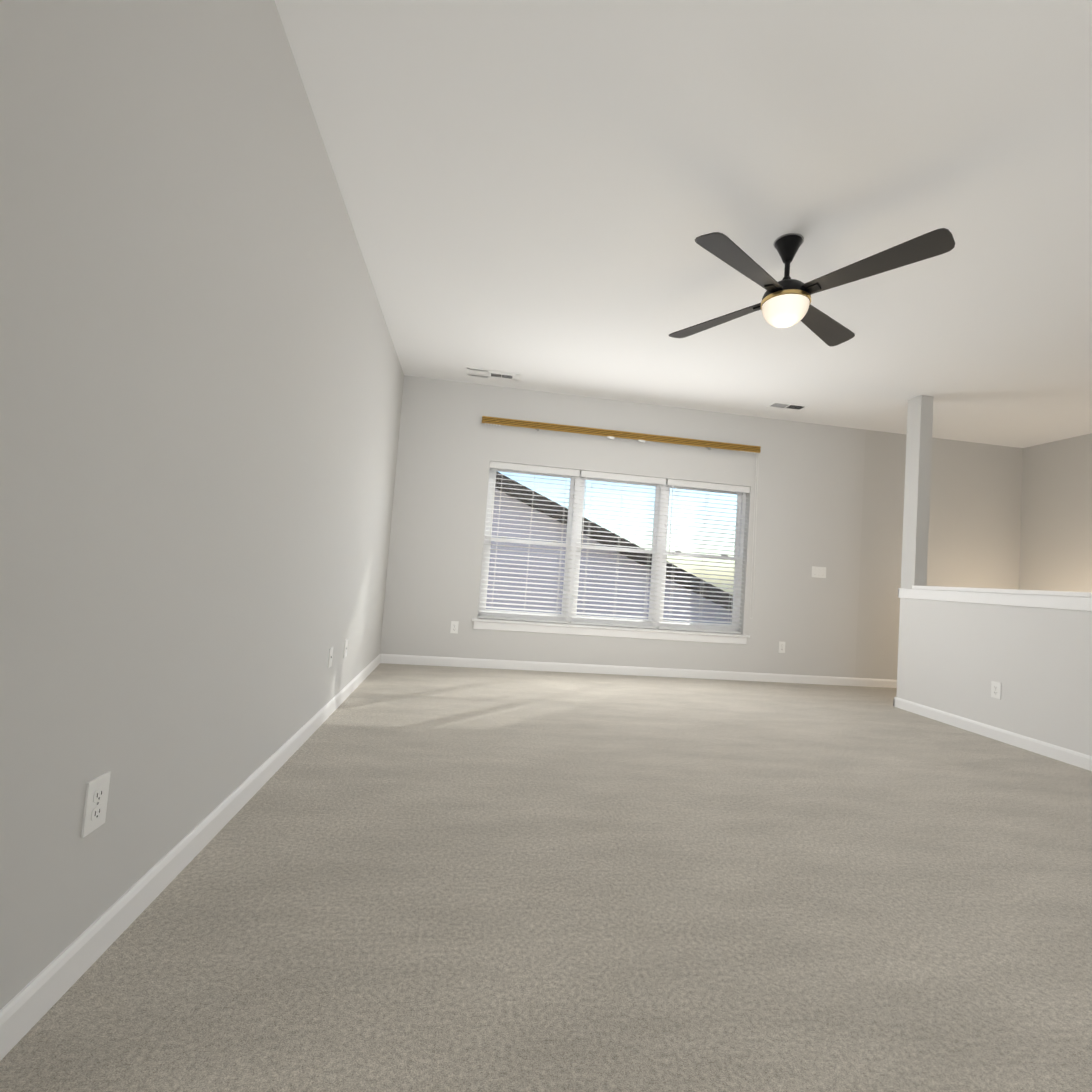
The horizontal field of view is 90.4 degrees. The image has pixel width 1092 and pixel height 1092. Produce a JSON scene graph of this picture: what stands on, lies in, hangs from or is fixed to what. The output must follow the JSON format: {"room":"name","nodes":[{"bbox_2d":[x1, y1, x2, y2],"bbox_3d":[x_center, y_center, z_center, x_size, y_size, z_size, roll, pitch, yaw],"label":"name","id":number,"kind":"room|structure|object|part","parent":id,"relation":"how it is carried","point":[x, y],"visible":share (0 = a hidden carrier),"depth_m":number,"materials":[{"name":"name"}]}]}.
{"room":"empty living room","nodes":[
{"label":"empty living room","id":0,"kind":"room"},
{"bbox_2d":[0,0,403,1009],"bbox_3d":[-0.854,-0.404,1.701,0.580,2.740,6.970,5,-3,-8],"label":"wall","id":1,"kind":"structure","parent":0,"point":[200,388],"depth_m":1.34,"materials":[{"name":"white paint"}]},
{"bbox_2d":[81,771,110,837],"bbox_3d":[-0.991,0.568,1.197,0.007,0.115,0.070,5,-3,-8],"label":"electrical outlet","id":2,"kind":"object","parent":1,"relation":"attached to","point":[95,805],"visible":1,"depth_m":1.19,"materials":[{"name":"white plastic"}]},
{"bbox_2d":[0,654,383,1060],"bbox_3d":[-1.238,0.957,2.798,0.016,0.085,4.504,5,-3,-8],"label":"baseboard","id":3,"kind":"structure","parent":1,"relation":"attached to","point":[32,1002],"depth_m":1.35,"materials":[{"name":"white wood"}]},
{"bbox_2d":[328,647,332,667],"bbox_3d":[-1.268,0.656,3.195,0.008,0.115,0.070,5,-3,-8],"label":"electrical outlet","id":4,"kind":"object","parent":1,"relation":"attached to","point":[330,657],"visible":1,"depth_m":3.18,"materials":[{"name":"white plastic"}]},
{"bbox_2d":[343,639,347,657],"bbox_3d":[-1.322,0.677,3.585,0.008,0.115,0.070,5,-3,-8],"label":"electrical outlet","id":5,"kind":"object","parent":1,"relation":"attached to","point":[345,647],"visible":0.98,"depth_m":3.58,"materials":[{"name":"white plastic"}]},
{"bbox_2d":[0,663,1091,1091],"bbox_3d":[2.088,1.252,2.020,7.620,0.100,7.330,5,-3,-8],"label":"floor","id":6,"kind":"structure","parent":0,"point":[422,879],"depth_m":1.54,"materials":[{"name":"carpet"}]},
{"bbox_2d":[274,0,1091,447],"bbox_3d":[2.295,-1.587,2.164,7.620,0.120,7.330,5,-3,-8],"label":"ceiling","id":7,"kind":"structure","parent":0,"point":[540,194],"depth_m":2.47,"materials":[{"name":"white paint"}]},
{"bbox_2d":[467,367,519,381],"bbox_3d":[-0.488,-1.581,5.007,0.480,0.007,0.200,5,-3,-8],"label":"ceiling vent","id":8,"kind":"object","parent":7,"relation":"in","point":[476,372],"depth_m":5.00,"materials":[{"name":"white metal"}]},
{"bbox_3d":[-0.409,-1.575,5.018,0.240,0.007,0.130,5,-3,-8],"label":"return air vent","id":9,"kind":"part","parent":8,"relation":"part of","materials":[{"name":"white metal"}]},
{"bbox_2d":[766,401,808,410],"bbox_3d":[2.352,-1.361,5.280,0.360,0.007,0.150,5,-3,-8],"label":"ceiling vent","id":10,"kind":"object","parent":7,"relation":"in","point":[789,406],"visible":1,"depth_m":5.28,"materials":[{"name":"white metal"}]},
{"bbox_2d":[669,228,954,345],"bbox_3d":[1.236,-1.349,2.787,1.070,0.445,1.070,4,-3,6],"label":"fan","id":11,"kind":"object","parent":7,"relation":"hanging from","point":[785,302],"visible":1,"depth_m":2.67,"materials":[{"name":"black wood"}]},
{"bbox_2d":[380,375,1022,679],"bbox_3d":[1.898,-0.003,5.667,7.140,2.740,0.160,5,-3,-8],"label":"wall","id":12,"kind":"structure","parent":0,"point":[830,498],"depth_m":5.61,"materials":[{"name":"white paint"}]},
{"bbox_2d":[450,621,458,633],"bbox_3d":[-0.873,0.775,5.168,0.070,0.115,0.007,5,-3,-8],"label":"electrical outlet","id":13,"kind":"object","parent":12,"relation":"attached to","point":[454,626],"visible":1,"depth_m":5.17,"materials":[{"name":"white plastic"}]},
{"bbox_2d":[472,468,749,644],"bbox_3d":[0.728,0.091,5.474,2.820,1.635,0.205,5,-3,-8],"label":"window","id":14,"kind":"structure","parent":12,"relation":"in","point":[593,630],"depth_m":5.47,"materials":[{"name":"white plastic"}]},
{"bbox_2d":[478,461,749,633],"bbox_3d":[0.734,0.038,5.461,2.702,1.527,0.078,5,-3,-8],"label":"window blinds","id":15,"kind":"object","parent":14,"relation":"attached to","point":[604,475],"visible":0.9,"depth_m":5.45,"materials":[{"name":"white plastic"}]},
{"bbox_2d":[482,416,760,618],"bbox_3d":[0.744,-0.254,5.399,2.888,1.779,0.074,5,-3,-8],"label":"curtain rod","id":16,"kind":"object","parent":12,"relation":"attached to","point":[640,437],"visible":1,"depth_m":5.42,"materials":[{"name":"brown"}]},
{"bbox_2d":[384,654,896,687],"bbox_3d":[1.814,1.316,5.515,6.820,0.085,0.013,5,-3,-8],"label":"baseboard","id":17,"kind":"structure","parent":12,"relation":"attached to","point":[388,658],"depth_m":5.38,"materials":[{"name":"white wood"}]},
{"bbox_2d":[778,641,784,652],"bbox_3d":[2.444,1.048,5.615,0.070,0.115,0.007,5,-3,-8],"label":"electrical outlet","id":18,"kind":"object","parent":12,"relation":"attached to","point":[781,647],"visible":1,"depth_m":5.61,"materials":[{"name":"white plastic"}]},
{"bbox_2d":[811,566,825,577],"bbox_3d":[2.873,0.276,5.703,0.163,0.115,0.013,5,-3,-8],"label":"switch plate","id":19,"kind":"object","parent":12,"relation":"attached to","point":[818,572],"visible":1,"depth_m":5.70,"materials":[{"name":"white plastic"}]},
{"bbox_2d":[896,395,1091,755],"bbox_3d":[3.409,0.000,3.551,0.164,2.740,2.628,5,-3,-8],"label":"wall","id":20,"kind":"structure","parent":0,"point":[960,649],"depth_m":3.97,"materials":[{"name":"white paint"}]},
{"bbox_2d":[893,697,1091,770],"bbox_3d":[3.260,1.318,3.476,0.040,0.085,2.628,5,-3,-8],"label":"baseboard","id":21,"kind":"structure","parent":20,"relation":"attached to","point":[1081,760],"depth_m":3.80,"materials":[{"name":"white wood"}]},
{"bbox_2d":[991,681,1000,698],"bbox_3d":[3.218,1.029,3.878,0.007,0.115,0.070,5,-3,-8],"label":"electrical outlet","id":22,"kind":"object","parent":20,"relation":"attached to","point":[995,689],"visible":1,"depth_m":3.88,"materials":[{"name":"white plastic"}]},
{"bbox_2d":[1019,433,1091,591],"bbox_3d":[5.834,0.128,2.604,0.160,2.740,6.970,5,-3,-8],"label":"wall","id":23,"kind":"structure","parent":0,"point":[1056,533],"depth_m":5.69,"materials":[{"name":"white paint"}]},
{"label":"outside","id":24,"kind":"structure","parent":0,"visible":0},
{"bbox_2d":[486,471,732,631],"bbox_3d":[-1.098,0.672,9.358,12.950,9.337,0.720,5,-3,-8],"label":"neighbouring house","id":25,"kind":"structure","parent":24,"point":[523,501],"depth_m":9.57,"materials":[{"name":"grey"}]}
]}

